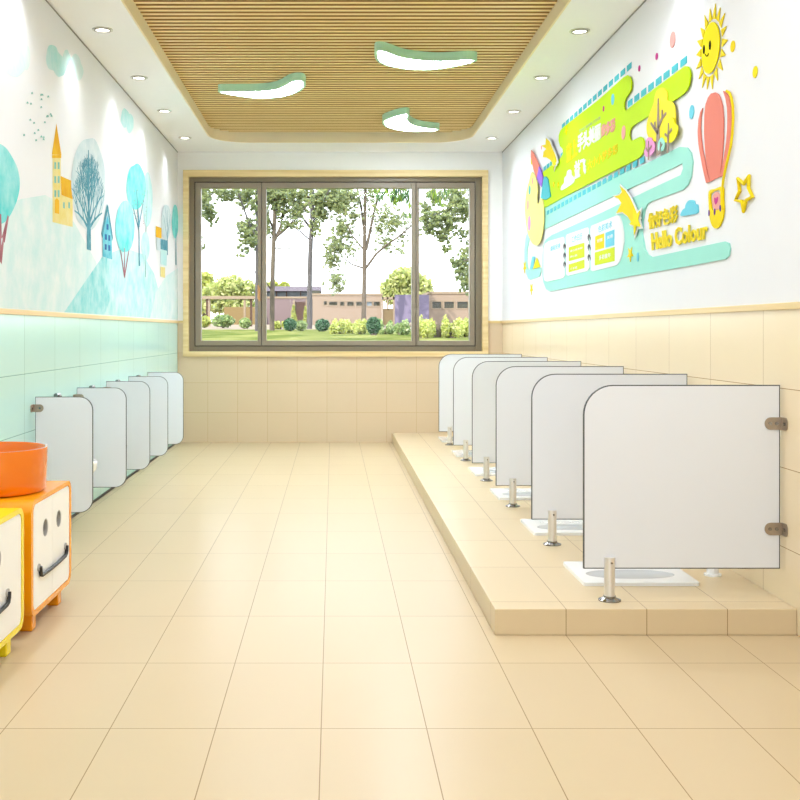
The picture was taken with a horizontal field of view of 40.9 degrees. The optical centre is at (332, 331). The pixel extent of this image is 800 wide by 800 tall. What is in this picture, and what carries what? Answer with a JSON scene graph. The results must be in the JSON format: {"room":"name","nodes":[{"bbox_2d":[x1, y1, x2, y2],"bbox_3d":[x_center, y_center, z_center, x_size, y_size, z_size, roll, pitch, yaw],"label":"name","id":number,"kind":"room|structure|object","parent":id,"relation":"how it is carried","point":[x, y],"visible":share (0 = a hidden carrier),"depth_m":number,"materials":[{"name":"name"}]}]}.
{"room":"public restroom","nodes":[
{"label":"public restroom","id":0,"kind":"room"},
{"bbox_2d":[0,0,177,320],"bbox_3d":[-1.683,-1.135,4.963,0.200,2.071,12.326,0,0,0],"label":"wall","id":1,"kind":"structure","parent":0,"point":[91,106],"depth_m":6.57,"materials":[{"name":"white paint"}]},
{"bbox_2d":[0,314,177,515],"bbox_3d":[-1.683,0.515,4.963,0.200,1.227,12.326,0,0,0],"label":"wall tiles","id":2,"kind":"structure","parent":1,"relation":"attached to","point":[41,356],"depth_m":6.35,"materials":[{"name":"tile"}]},
{"bbox_2d":[30,397,92,512],"bbox_3d":[-1.424,0.649,5.618,0.316,0.611,0.056,0,0,0],"label":"divider","id":3,"kind":"object","parent":2,"relation":"attached to","point":[65,424],"visible":0.63,"depth_m":5.63,"materials":[{"name":"plastic"}]},
{"bbox_2d":[54,393,96,472],"bbox_3d":[-1.462,0.614,6.080,0.240,0.530,0.300,0,0,0],"label":"urinal","id":4,"kind":"object","parent":2,"relation":"attached to","point":[55,394],"visible":0.16,"depth_m":6.06,"materials":[{"name":"white ceramic"}]},
{"bbox_2d":[93,459,96,472],"bbox_3d":[-1.462,0.806,6.080,0.240,0.145,0.300,0,0,0],"label":"bowl","id":5,"kind":"object","parent":4,"relation":"on","point":[94,460],"depth_m":6.06,"materials":[{"name":"white ceramic"}]},
{"bbox_2d":[73,388,126,486],"bbox_3d":[-1.424,0.649,6.532,0.316,0.611,0.056,0,0,0],"label":"divider","id":6,"kind":"object","parent":2,"relation":"attached to","point":[109,405],"visible":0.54,"depth_m":6.55,"materials":[{"name":"plastic"}]},
{"bbox_2d":[103,381,149,469],"bbox_3d":[-1.424,0.649,7.378,0.316,0.611,0.056,0,0,0],"label":"divider","id":7,"kind":"object","parent":2,"relation":"attached to","point":[137,393],"visible":0.44,"depth_m":7.39,"materials":[{"name":"plastic"}]},
{"bbox_2d":[128,376,167,455],"bbox_3d":[-1.424,0.649,8.183,0.316,0.611,0.056,0,0,0],"label":"divider","id":8,"kind":"object","parent":2,"relation":"attached to","point":[158,385],"visible":0.38,"depth_m":8.20,"materials":[{"name":"plastic"}]},
{"bbox_2d":[148,372,183,443],"bbox_3d":[-1.424,0.649,9.028,0.316,0.611,0.056,0,0,0],"label":"divider","id":9,"kind":"object","parent":2,"relation":"attached to","point":[175,380],"visible":0.36,"depth_m":9.04,"materials":[{"name":"plastic"}]},
{"bbox_2d":[0,13,177,319],"bbox_3d":[-1.580,-0.912,7.612,0.006,1.600,6.612,0,0,0],"label":"wall mural","id":10,"kind":"object","parent":1,"relation":"attached to","point":[46,264],"visible":1,"depth_m":6.56,"materials":[{"name":"paint"}]},
{"bbox_2d":[0,308,178,322],"bbox_3d":[-1.577,-0.097,4.843,0.012,0.026,12.086,0,0,0],"label":"trim","id":11,"kind":"structure","parent":1,"relation":"attached to","point":[2,310],"depth_m":6.47,"materials":[{"name":"brown wood"}]},
{"bbox_2d":[45,0,177,152],"bbox_3d":[-1.581,-1.825,4.843,0.004,0.008,12.086,0,0,0],"label":"trim","id":12,"kind":"structure","parent":1,"relation":"attached to","point":[45,0],"depth_m":7.32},
{"bbox_2d":[71,444,174,518],"bbox_3d":[-1.579,1.121,4.843,0.008,0.014,12.086,0,0,0],"label":"baseboard","id":13,"kind":"structure","parent":1,"relation":"attached to","point":[155,457],"depth_m":7.54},
{"bbox_2d":[178,152,501,320],"bbox_3d":[0.071,-1.115,11.006,3.308,2.029,0.240,0,0,0],"label":"wall","id":14,"kind":"structure","parent":0,"point":[490,161],"depth_m":10.88,"materials":[{"name":"paint"}]},
{"bbox_2d":[183,170,487,356],"bbox_3d":[0.026,-0.693,10.942,3.101,1.896,0.168,0,0,0],"label":"window","id":15,"kind":"structure","parent":14,"relation":"in","point":[194,181],"depth_m":10.92,"materials":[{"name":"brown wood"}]},
{"bbox_2d":[178,323,501,441],"bbox_3d":[0.071,0.515,11.006,3.308,1.227,0.240,0,0,0],"label":"wall tiles","id":16,"kind":"structure","parent":14,"relation":"attached to","point":[227,399],"depth_m":10.88,"materials":[{"name":"tile"}]},
{"bbox_2d":[47,0,644,151],"bbox_3d":[0.071,-1.933,4.963,3.708,0.207,12.326,0,0,0],"label":"ceiling","id":17,"kind":"structure","parent":0,"point":[124,51],"depth_m":7.55,"materials":[{"name":"paint"}]},
{"bbox_2d":[92,26,112,32],"bbox_3d":[-1.395,-1.824,6.470,0.124,0.008,0.124,0,0,0],"label":"recessed light","id":18,"kind":"object","parent":17,"relation":"in","point":[100,29],"visible":1,"depth_m":6.46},
{"bbox_2d":[130,75,147,79],"bbox_3d":[-1.395,-1.824,7.690,0.124,0.008,0.124,0,0,0],"label":"recessed light","id":19,"kind":"object","parent":17,"relation":"in","point":[136,77],"visible":1,"depth_m":7.68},
{"bbox_2d":[121,0,570,142],"bbox_3d":[0.072,-1.923,5.280,2.488,0.187,10.158,0,0,0],"label":"trim","id":20,"kind":"structure","parent":17,"relation":"attached to","point":[559,7],"depth_m":10.16,"materials":[{"name":"wood"}]},
{"bbox_2d":[533,75,549,79],"bbox_3d":[1.500,-1.824,7.690,0.124,0.008,0.124,0,0,0],"label":"recessed light","id":21,"kind":"object","parent":17,"relation":"in","point":[540,77],"visible":1,"depth_m":7.68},
{"bbox_2d":[569,28,589,33],"bbox_3d":[1.500,-1.824,6.500,0.124,0.008,0.124,0,0,0],"label":"recessed light","id":22,"kind":"object","parent":17,"relation":"in","point":[576,30],"visible":1,"depth_m":6.49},
{"bbox_3d":[0.072,-1.988,5.280,2.530,0.075,10.200,0,0,0],"label":"ceiling","id":23,"kind":"structure","parent":17,"relation":"attached to","visible":0},
{"bbox_2d":[133,0,556,131],"bbox_3d":[0.072,-1.933,5.264,2.464,0.034,10.029,0,0,0],"label":"ceiling slats","id":24,"kind":"structure","parent":23,"relation":"attached to","point":[208,44],"depth_m":7.34,"materials":[{"name":"brown wood"}]},
{"bbox_2d":[218,72,305,98],"bbox_3d":[-0.461,-1.885,8.264,0.768,0.059,0.416,0,0,31],"label":"ceiling lamp","id":25,"kind":"object","parent":24,"relation":"attached to","point":[293,83],"visible":1,"depth_m":8.26,"materials":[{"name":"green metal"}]},
{"bbox_2d":[227,81,302,96],"bbox_3d":[-0.463,-1.869,8.264,0.728,0.006,0.378,0,0,31],"label":"diffuser","id":26,"kind":"object","parent":25,"relation":"attached to","point":[280,88],"depth_m":8.26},
{"bbox_2d":[382,107,438,131],"bbox_3d":[0.643,-1.885,9.586,0.396,0.059,0.853,0,0,26],"label":"ceiling lamp","id":27,"kind":"object","parent":24,"relation":"attached to","point":[399,119],"visible":1,"depth_m":9.61,"materials":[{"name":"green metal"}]},
{"bbox_2d":[385,115,434,129],"bbox_3d":[0.643,-1.869,9.585,0.356,0.006,0.813,0,0,26],"label":"diffuser","id":28,"kind":"object","parent":27,"relation":"attached to","point":[395,122],"depth_m":9.64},
{"bbox_2d":[374,41,476,69],"bbox_3d":[0.570,-1.885,7.375,0.751,0.059,0.416,0,0,-21],"label":"ceiling lamp","id":29,"kind":"object","parent":24,"relation":"attached to","point":[386,54],"visible":1,"depth_m":7.32,"materials":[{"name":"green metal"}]},
{"bbox_2d":[377,51,470,67],"bbox_3d":[0.570,-1.869,7.375,0.711,0.006,0.376,0,0,-21],"label":"diffuser","id":30,"kind":"object","parent":29,"relation":"attached to","point":[395,59],"depth_m":7.33,"materials":[{"name":"plastic"}]},
{"bbox_2d":[0,442,799,799],"bbox_3d":[0.071,1.204,4.853,3.708,0.150,12.106,0,0,0],"label":"floor","id":31,"kind":"structure","parent":0,"point":[232,620],"depth_m":3.52,"materials":[{"name":"tile"}]},
{"bbox_2d":[0,508,23,656],"bbox_3d":[-1.339,0.877,3.445,0.484,0.502,0.790,0,0,0],"label":"base cabinet","id":32,"kind":"object","parent":31,"relation":"on","point":[11,519],"visible":1,"depth_m":3.70,"materials":[{"name":"yellow paint"}]},
{"bbox_2d":[0,481,70,630],"bbox_3d":[-1.339,0.877,4.235,0.484,0.502,0.600,0,0,0],"label":"base cabinet","id":33,"kind":"object","parent":31,"relation":"on","point":[47,512],"visible":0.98,"depth_m":4.12,"materials":[{"name":"orange paint"}]},
{"bbox_2d":[0,441,47,496],"bbox_3d":[-1.343,0.539,4.190,0.436,0.172,0.436,0,0,0],"label":"basin","id":34,"kind":"object","parent":33,"relation":"in","point":[23,465],"visible":1,"depth_m":4.07,"materials":[{"name":"plastic"}]},
{"bbox_2d":[392,433,796,634],"bbox_3d":[1.163,1.080,7.429,1.122,0.097,6.912,0,0,0],"label":"platform","id":35,"kind":"object","parent":31,"relation":"on","point":[522,585],"visible":0.69,"depth_m":4.33,"materials":[{"name":"tile"}]},
{"bbox_2d":[452,450,471,456],"bbox_3d":[1.370,0.730,8.972,0.708,0.602,0.400,0,0,0],"label":"toilet","id":36,"kind":"object","parent":35,"relation":"on","point":[458,453],"visible":0.12,"depth_m":8.98,"materials":[{"name":"white ceramic"}]},
{"bbox_2d":[439,354,521,445],"bbox_3d":[1.343,0.618,9.711,0.764,0.826,0.092,0,0,0],"label":"divider","id":37,"kind":"object","parent":35,"relation":"on","point":[446,364],"visible":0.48,"depth_m":9.71,"materials":[{"name":"plastic"}]},
{"bbox_2d":[469,467,495,475],"bbox_3d":[1.370,0.730,7.817,0.708,0.602,0.400,0,0,0],"label":"toilet","id":38,"kind":"object","parent":35,"relation":"on","point":[477,471],"visible":0.25,"depth_m":7.82,"materials":[{"name":"white ceramic"}]},
{"bbox_2d":[453,357,547,460],"bbox_3d":[1.343,0.618,8.541,0.764,0.826,0.092,0,0,0],"label":"divider","id":39,"kind":"object","parent":35,"relation":"on","point":[463,369],"visible":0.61,"depth_m":8.54,"materials":[{"name":"plastic"}]},
{"bbox_2d":[490,488,530,499],"bbox_3d":[1.370,0.730,6.735,0.708,0.602,0.400,0,0,0],"label":"toilet","id":40,"kind":"object","parent":35,"relation":"on","point":[500,493],"visible":0.3,"depth_m":6.75,"materials":[{"name":"white ceramic"}]},
{"bbox_2d":[472,361,580,481],"bbox_3d":[1.343,0.618,7.386,0.764,0.826,0.092,0,0,0],"label":"divider","id":41,"kind":"object","parent":35,"relation":"on","point":[485,374],"visible":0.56,"depth_m":7.39,"materials":[{"name":"plastic"}]},
{"bbox_2d":[521,519,582,535],"bbox_3d":[1.370,0.730,5.602,0.708,0.602,0.400,0,0,0],"label":"toilet","id":42,"kind":"object","parent":35,"relation":"on","point":[536,527],"visible":0.42,"depth_m":5.60,"materials":[{"name":"white ceramic"}]},
{"bbox_2d":[496,366,623,507],"bbox_3d":[1.343,0.618,6.304,0.764,0.826,0.092,0,0,0],"label":"divider","id":43,"kind":"object","parent":35,"relation":"on","point":[514,384],"visible":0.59,"depth_m":6.31,"materials":[{"name":"plastic"}]},
{"bbox_2d":[531,374,686,545],"bbox_3d":[1.343,0.618,5.171,0.764,0.826,0.092,0,0,0],"label":"divider","id":44,"kind":"object","parent":35,"relation":"on","point":[558,401],"visible":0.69,"depth_m":5.17,"materials":[{"name":"plastic"}]},
{"bbox_2d":[563,561,721,585],"bbox_3d":[1.370,0.730,4.529,0.708,0.602,0.400,0,0,0],"label":"toilet","id":45,"kind":"object","parent":35,"relation":"on","point":[586,577],"visible":0.34,"depth_m":4.48,"materials":[{"name":"white ceramic"}]},
{"bbox_2d":[583,385,787,602],"bbox_3d":[1.343,0.618,4.098,0.764,0.826,0.092,0,0,0],"label":"divider","id":46,"kind":"object","parent":35,"relation":"on","point":[675,476],"visible":1,"depth_m":4.10,"materials":[{"name":"plastic"}]},
{"bbox_2d":[502,0,799,320],"bbox_3d":[1.825,-1.135,4.963,0.200,2.071,12.326,0,0,0],"label":"wall","id":47,"kind":"structure","parent":0,"point":[762,266],"depth_m":5.04,"materials":[{"name":"white paint"}]},
{"bbox_2d":[525,172,544,244],"bbox_3d":[1.714,-1.043,9.070,0.021,0.647,0.862,0,0,0],"label":"palette","id":48,"kind":"object","parent":47,"relation":"attached to","point":[534,211],"visible":1,"depth_m":9.04,"materials":[{"name":"yellow plastic"}]},
{"bbox_2d":[542,136,558,171],"bbox_3d":[1.706,-1.389,8.379,0.036,0.331,0.676,0,0,0],"label":"star","id":49,"kind":"object","parent":47,"relation":"attached to","point":[549,152],"visible":1,"depth_m":8.31,"materials":[{"name":"yellow plastic"}]},
{"bbox_2d":[502,0,646,152],"bbox_3d":[1.723,-1.825,4.843,0.004,0.008,12.086,0,0,0],"label":"trim","id":50,"kind":"structure","parent":47,"relation":"attached to","point":[645,0],"depth_m":7.32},
{"bbox_2d":[543,66,691,207],"bbox_3d":[1.712,-1.244,6.935,0.011,0.547,3.632,0,0,0],"label":"board","id":51,"kind":"object","parent":47,"relation":"attached to","point":[593,146],"visible":1,"depth_m":6.75,"materials":[{"name":"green plastic"}]},
{"bbox_2d":[531,150,543,186],"bbox_3d":[1.705,-1.372,8.933,0.009,0.377,0.529,0,0,0],"label":"plaque","id":52,"kind":"object","parent":51,"relation":"attached to","point":[536,167],"visible":1,"depth_m":8.90,"materials":[{"name":"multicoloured plastic"}]},
{"bbox_2d":[541,177,550,199],"bbox_3d":[1.705,-1.150,8.563,0.008,0.191,0.375,0,0,0],"label":"plaque","id":53,"kind":"object","parent":51,"relation":"attached to","point":[545,194],"visible":1,"depth_m":8.56,"materials":[{"name":"teal plastic"}]},
{"bbox_2d":[560,170,574,189],"bbox_3d":[1.709,-1.112,7.792,0.004,0.120,0.466,0,0,0],"label":"plaque","id":54,"kind":"object","parent":51,"relation":"attached to","point":[569,179],"visible":1,"depth_m":7.75,"materials":[{"name":"white plastic"}]},
{"bbox_2d":[646,88,675,155],"bbox_3d":[1.706,-1.099,5.571,0.007,0.348,0.493,0,0,0],"label":"plaque","id":55,"kind":"object","parent":51,"relation":"attached to","point":[662,110],"visible":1,"depth_m":5.59,"materials":[{"name":"yellow plastic"}]},
{"bbox_2d":[644,137,655,159],"bbox_3d":[1.700,-0.985,5.745,0.007,0.123,0.201,0,0,0],"label":"plaque","id":56,"kind":"object","parent":55,"relation":"attached to","point":[650,146],"visible":1,"depth_m":5.74,"materials":[{"name":"plastic"}]},
{"bbox_2d":[663,118,678,152],"bbox_3d":[1.700,-0.990,5.391,0.007,0.172,0.243,0,0,0],"label":"plaque","id":57,"kind":"object","parent":55,"relation":"attached to","point":[670,133],"visible":1,"depth_m":5.38,"materials":[{"name":"yellow plastic"}]},
{"bbox_2d":[658,138,664,153],"bbox_3d":[1.695,-0.960,5.525,0.007,0.084,0.115,0,0,0],"label":"plaque","id":58,"kind":"object","parent":57,"relation":"attached to","point":[661,144],"visible":1,"depth_m":5.51,"materials":[{"name":"teal plastic"}]},
{"bbox_2d":[524,147,730,290],"bbox_3d":[1.721,-0.671,7.117,0.007,0.708,4.977,0,0,0],"label":"board","id":59,"kind":"object","parent":47,"relation":"attached to","point":[646,263],"visible":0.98,"depth_m":6.13,"materials":[{"name":"plastic"}]},
{"bbox_2d":[543,215,624,281],"bbox_3d":[1.712,-0.558,7.503,0.013,0.322,2.412,0,0,0],"label":"plaque","id":60,"kind":"object","parent":59,"relation":"attached to","point":[605,247],"visible":1,"depth_m":7.26,"materials":[{"name":"white plastic"}]},
{"bbox_2d":[614,184,642,237],"bbox_3d":[1.712,-0.701,6.208,0.024,0.358,0.634,0,0,0],"label":"star","id":61,"kind":"object","parent":59,"relation":"attached to","point":[627,206],"visible":1,"depth_m":6.14,"materials":[{"name":"yellow plastic"}]},
{"bbox_2d":[501,302,799,322],"bbox_3d":[1.719,-0.097,4.843,0.012,0.026,12.086,0,0,0],"label":"trim","id":62,"kind":"structure","parent":47,"relation":"attached to","point":[787,305],"depth_m":5.22,"materials":[{"name":"brown wood"}]},
{"bbox_2d":[502,309,799,636],"bbox_3d":[1.825,0.515,4.963,0.200,1.227,12.326,0,0,0],"label":"wall tiles","id":63,"kind":"structure","parent":47,"relation":"attached to","point":[748,347],"depth_m":4.75,"materials":[{"name":"tile"}]},
{"bbox_2d":[648,205,677,228],"bbox_3d":[1.719,-0.594,5.573,0.011,0.094,0.494,0,0,0],"label":"raised lettering","id":64,"kind":"object","parent":47,"relation":"attached to","point":[656,217],"visible":1,"depth_m":5.54,"materials":[{"name":"plastic"}]},
{"bbox_2d":[670,31,675,47],"bbox_3d":[1.723,-1.480,5.422,0.004,0.081,0.081,0,0,0],"label":"dot","id":65,"kind":"object","parent":47,"relation":"attached to","point":[672,37],"visible":1,"depth_m":5.42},
{"bbox_2d":[651,225,707,249],"bbox_3d":[1.719,-0.478,5.336,0.011,0.104,0.866,0,0,0],"label":"raised lettering","id":66,"kind":"object","parent":47,"relation":"attached to","point":[661,242],"visible":1,"depth_m":5.33,"materials":[{"name":"plastic"}]},
{"bbox_2d":[680,200,698,215],"bbox_3d":[1.721,-0.596,5.162,0.007,0.075,0.255,0,0,0],"label":"plaque","id":67,"kind":"object","parent":47,"relation":"attached to","point":[691,208],"visible":1,"depth_m":5.14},
{"bbox_2d":[689,105,693,118],"bbox_3d":[1.723,-1.054,5.133,0.004,0.066,0.066,0,0,0],"label":"dot","id":68,"kind":"object","parent":47,"relation":"attached to","point":[691,110],"visible":1,"depth_m":5.13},
{"bbox_2d":[696,4,727,88],"bbox_3d":[1.719,-1.287,4.864,0.011,0.376,0.407,0,0,0],"label":"plaque","id":69,"kind":"object","parent":47,"relation":"attached to","point":[710,43],"visible":1,"depth_m":4.86,"materials":[{"name":"yellow plastic"}]},
{"bbox_2d":[698,90,734,228],"bbox_3d":[1.716,-0.772,4.807,0.015,0.621,0.466,0,0,0],"label":"plaque","id":70,"kind":"object","parent":47,"relation":"attached to","point":[714,169],"visible":1,"depth_m":4.79,"materials":[{"name":"pink plastic"}]},
{"bbox_2d":[708,186,724,228],"bbox_3d":[1.720,-0.553,4.797,0.006,0.184,0.194,0,0,0],"label":"basket","id":71,"kind":"object","parent":70,"relation":"on","point":[716,216],"depth_m":4.79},
{"bbox_2d":[734,174,754,212],"bbox_3d":[1.715,-0.575,4.463,0.016,0.161,0.198,0,0,0],"label":"star outline","id":72,"kind":"object","parent":47,"relation":"attached to","point":[747,179],"visible":1,"depth_m":4.45},
{"bbox_2d":[752,66,757,77],"bbox_3d":[1.723,-1.059,4.362,0.004,0.048,0.048,0,0,0],"label":"dot","id":73,"kind":"object","parent":47,"relation":"attached to","point":[755,69],"visible":1,"depth_m":4.35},
{"label":"outside","id":74,"kind":"structure","parent":0,"visible":0},
{"bbox_2d":[202,323,440,328],"bbox_3d":[0.000,-0.646,112.000,180.000,1.650,96.000,0,0,0],"label":"ground","id":75,"kind":"structure","parent":74,"point":[211,326],"depth_m":73.56,"materials":[{"name":"soil"}]},
{"bbox_2d":[202,315,210,327],"bbox_3d":[-8.666,-0.653,72.018,0.936,0.921,0.904,0,0,0],"label":"round shrub","id":76,"kind":"object","parent":75,"relation":"on","point":[206,321],"visible":0.84,"depth_m":71.78,"materials":[{"name":"green plant"}]},
{"bbox_2d":[202,271,214,315],"bbox_3d":[-13.621,-3.543,112.042,2.562,5.674,2.113,0,0,0],"label":"round tree","id":77,"kind":"object","parent":75,"relation":"on","point":[206,277],"visible":0.36,"depth_m":111.64,"materials":[{"name":"green plant"}]},
{"bbox_2d":[211,314,235,327],"bbox_3d":[-7.180,-0.667,69.996,1.638,1.012,1.659,0,0,0],"label":"round shrub","id":78,"kind":"object","parent":75,"relation":"on","point":[221,320],"visible":1,"depth_m":69.61,"materials":[{"name":"green plant"}]},
{"bbox_2d":[202,274,254,313],"bbox_3d":[-10.542,-3.257,107.966,6.349,5.222,4.203,0,0,0],"label":"round tree","id":79,"kind":"object","parent":75,"relation":"on","point":[225,286],"visible":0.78,"depth_m":107.00,"materials":[{"name":"green plant"}]},
{"bbox_2d":[202,296,254,325],"bbox_3d":[-8.008,-1.493,80.250,5.388,2.327,0.500,0,0,0],"label":"pergola","id":80,"kind":"object","parent":75,"relation":"on","point":[207,298],"visible":0.57,"depth_m":80.10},
{"bbox_2d":[224,307,254,324],"bbox_3d":[-8.172,-1.360,96.200,3.233,1.681,0.400,0,0,0],"label":"wall","id":81,"kind":"structure","parent":75,"relation":"on","point":[236,313],"depth_m":96.01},
{"bbox_2d":[239,317,251,328],"bbox_3d":[-5.603,-0.520,67.997,0.911,0.786,0.848,0,0,0],"label":"round shrub","id":82,"kind":"object","parent":75,"relation":"on","point":[244,323],"visible":1,"depth_m":67.78,"materials":[{"name":"green plant"}]},
{"bbox_2d":[267,281,290,285],"bbox_3d":[-6.016,-3.200,115.939,2.985,4.888,1.759,0,0,0],"label":"round tree","id":83,"kind":"object","parent":75,"relation":"on","point":[282,283],"visible":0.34,"depth_m":115.66,"materials":[{"name":"green plant"}]},
{"bbox_2d":[275,320,283,328],"bbox_3d":[-3.332,-0.368,65.973,0.929,0.647,1.256,0,0,0],"label":"shrub","id":84,"kind":"object","parent":75,"relation":"on","point":[278,325],"visible":0.71,"depth_m":65.69,"materials":[{"name":"green plant"}]},
{"bbox_2d":[291,304,296,320],"bbox_3d":[-3.114,-1.261,84.002,0.806,1.756,0.807,0,0,0],"label":"cone shrub","id":85,"kind":"object","parent":75,"relation":"on","point":[293,312],"visible":0.66,"depth_m":83.92,"materials":[{"name":"green plant"}]},
{"bbox_2d":[267,286,321,324],"bbox_3d":[-4.051,-2.359,100.800,5.880,3.654,8.400,0,0,0],"label":"house","id":86,"kind":"structure","parent":75,"relation":"on","point":[285,296],"depth_m":97.00,"materials":[{"name":"paint"}]},
{"bbox_2d":[292,189,352,328],"bbox_3d":[-0.963,-5.747,66.787,4.445,11.256,3.014,0,0,-3],"label":"tree","id":87,"kind":"object","parent":75,"relation":"on","point":[322,198],"visible":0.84,"depth_m":66.84,"materials":[{"name":"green plant"}]},
{"bbox_2d":[312,293,382,324],"bbox_3d":[1.226,-1.873,95.520,6.081,2.811,7.160,0,0,0],"label":"house","id":88,"kind":"structure","parent":75,"relation":"on","point":[343,306],"depth_m":91.99,"materials":[{"name":"beige concrete"}]},
{"bbox_2d":[321,189,410,320],"bbox_3d":[2.620,-6.490,75.307,7.016,12.490,3.728,0,0,0],"label":"tree","id":89,"kind":"object","parent":75,"relation":"on","point":[342,227],"visible":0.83,"depth_m":74.88,"materials":[{"name":"green plant"}]},
{"bbox_2d":[382,297,394,324],"bbox_3d":[4.468,-1.607,86.010,1.029,2.330,0.220,0,0,0],"label":"gate","id":90,"kind":"object","parent":75,"relation":"on","point":[387,314],"visible":0.79,"depth_m":86.00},
{"bbox_2d":[378,266,433,304],"bbox_3d":[7.288,-3.587,105.990,5.639,5.925,3.737,0,0,0],"label":"round tree","id":91,"kind":"object","parent":75,"relation":"on","point":[398,282],"visible":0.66,"depth_m":105.13,"materials":[{"name":"green plant"}]},
{"bbox_2d":[395,295,428,323],"bbox_3d":[5.838,-1.491,79.200,2.513,2.456,0.400,0,0,0],"label":"wall","id":92,"kind":"structure","parent":75,"relation":"on","point":[402,302],"depth_m":78.99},
{"bbox_2d":[422,292,468,325],"bbox_3d":[10.854,-1.684,86.520,7.080,2.745,9.160,0,0,0],"label":"house","id":93,"kind":"structure","parent":75,"relation":"on","point":[454,305],"depth_m":82.00,"materials":[{"name":"beige brick"}]},
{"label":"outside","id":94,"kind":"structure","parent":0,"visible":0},
{"bbox_2d":[202,329,468,340],"bbox_3d":[0.000,0.204,37.570,180.000,0.650,52.860,0,0,0],"label":"lawn","id":95,"kind":"structure","parent":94,"point":[207,334],"depth_m":25.73,"materials":[{"name":"green plant"}]},
{"bbox_2d":[202,189,219,250],"bbox_3d":[-6.925,-4.401,54.907,2.545,8.851,2.076,0,0,-35],"label":"tree","id":96,"kind":"object","parent":95,"relation":"on","point":[209,208],"visible":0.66,"depth_m":54.80,"materials":[{"name":"green plant"}]},
{"bbox_2d":[209,189,257,330],"bbox_3d":[-4.645,-4.397,52.072,2.741,8.864,1.976,0,0,-6],"label":"tree","id":97,"kind":"object","parent":95,"relation":"on","point":[250,231],"visible":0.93,"depth_m":51.84,"materials":[{"name":"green plant"}]},
{"bbox_2d":[253,189,312,330],"bbox_3d":[-2.695,-5.012,59.068,3.239,10.024,2.095,0,0,0],"label":"tree","id":98,"kind":"object","parent":95,"relation":"on","point":[277,198],"visible":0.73,"depth_m":58.90,"materials":[{"name":"green plant"}]},
{"bbox_2d":[283,318,296,330],"bbox_3d":[-2.087,-0.326,52.002,0.697,0.740,0.735,0,0,0],"label":"clipped shrub","id":99,"kind":"object","parent":95,"relation":"on","point":[289,323],"visible":1,"depth_m":51.82,"materials":[{"name":"green plant"}]},
{"bbox_2d":[296,320,307,330],"bbox_3d":[-1.627,-0.284,54.496,0.715,0.633,0.703,0,0,0],"label":"clipped shrub","id":100,"kind":"object","parent":95,"relation":"on","point":[301,325],"visible":0.94,"depth_m":54.34,"materials":[{"name":"green plant"}]},
{"bbox_2d":[315,318,329,330],"bbox_3d":[-0.471,-0.287,50.012,0.795,0.685,0.776,0,0,0],"label":"clipped shrub","id":101,"kind":"object","parent":95,"relation":"on","point":[322,324],"visible":0.98,"depth_m":49.81,"materials":[{"name":"green plant"}]},
{"bbox_2d":[329,318,345,333],"bbox_3d":[0.140,-0.147,34.136,0.580,0.571,1.199,0,0,0],"label":"shrub","id":102,"kind":"object","parent":95,"relation":"on","point":[337,327],"visible":1,"depth_m":33.99,"materials":[{"name":"green plant"}]},
{"bbox_2d":[343,318,361,333],"bbox_3d":[0.654,-0.159,35.978,0.757,0.576,1.221,0,0,0],"label":"shrub","id":103,"kind":"object","parent":95,"relation":"on","point":[348,324],"visible":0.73,"depth_m":35.66,"materials":[{"name":"green plant"}]},
{"bbox_2d":[352,318,366,333],"bbox_3d":[0.832,-0.132,32.870,0.505,0.554,1.171,0,0,0],"label":"shrub","id":104,"kind":"object","parent":95,"relation":"on","point":[357,329],"visible":0.99,"depth_m":32.77,"materials":[{"name":"green plant"}]},
{"bbox_2d":[366,316,380,334],"bbox_3d":[1.097,-0.124,28.998,0.431,0.576,0.437,0,0,0],"label":"clipped shrub","id":105,"kind":"object","parent":95,"relation":"on","point":[373,325],"visible":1,"depth_m":28.89,"materials":[{"name":"green plant"}]},
{"bbox_2d":[378,318,394,333],"bbox_3d":[1.638,-0.136,32.889,0.559,0.562,1.219,0,0,0],"label":"shrub","id":106,"kind":"object","parent":95,"relation":"on","point":[389,329],"visible":0.87,"depth_m":32.63,"materials":[{"name":"green plant"}]},
{"bbox_2d":[394,319,410,334],"bbox_3d":[2.001,-0.107,30.669,0.512,0.525,1.202,0,0,0],"label":"shrub","id":107,"kind":"object","parent":95,"relation":"on","point":[403,328],"visible":0.99,"depth_m":30.40,"materials":[{"name":"green plant"}]},
{"bbox_2d":[374,189,448,225],"bbox_3d":[2.080,-1.590,17.003,2.884,3.618,0.254,0,0,0],"label":"tree","id":108,"kind":"object","parent":95,"relation":"on","point":[394,197],"visible":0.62,"depth_m":16.99,"materials":[{"name":"green plant"}]},
{"bbox_2d":[419,315,431,337],"bbox_3d":[1.841,-0.080,22.037,0.416,0.559,1.164,0,0,0],"label":"shrub","id":109,"kind":"object","parent":95,"relation":"on","point":[425,330],"visible":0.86,"depth_m":21.77,"materials":[{"name":"green plant"}]},
{"bbox_2d":[410,189,468,295],"bbox_3d":[6.539,-4.652,58.111,4.418,9.313,2.416,0,0,-18],"label":"tree","id":110,"kind":"object","parent":95,"relation":"on","point":[460,205],"visible":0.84,"depth_m":57.79,"materials":[{"name":"green plant"}]},
{"bbox_2d":[429,318,449,337],"bbox_3d":[2.295,-0.058,23.759,0.599,0.497,1.259,0,0,0],"label":"shrub","id":111,"kind":"object","parent":95,"relation":"on","point":[436,331],"visible":0.54,"depth_m":23.44,"materials":[{"name":"green plant"}]},
{"bbox_2d":[441,315,465,337],"bbox_3d":[2.513,-0.082,22.484,0.490,0.557,1.135,0,0,0],"label":"shrub","id":112,"kind":"object","parent":95,"relation":"on","point":[455,329],"visible":1,"depth_m":22.39,"materials":[{"name":"green plant"}]},
{"bbox_2d":[459,317,468,336],"bbox_3d":[3.006,-0.077,24.245,0.486,0.530,1.182,0,0,0],"label":"shrub","id":113,"kind":"object","parent":95,"relation":"on","point":[465,322],"visible":0.34,"depth_m":24.06,"materials":[{"name":"green plant"}]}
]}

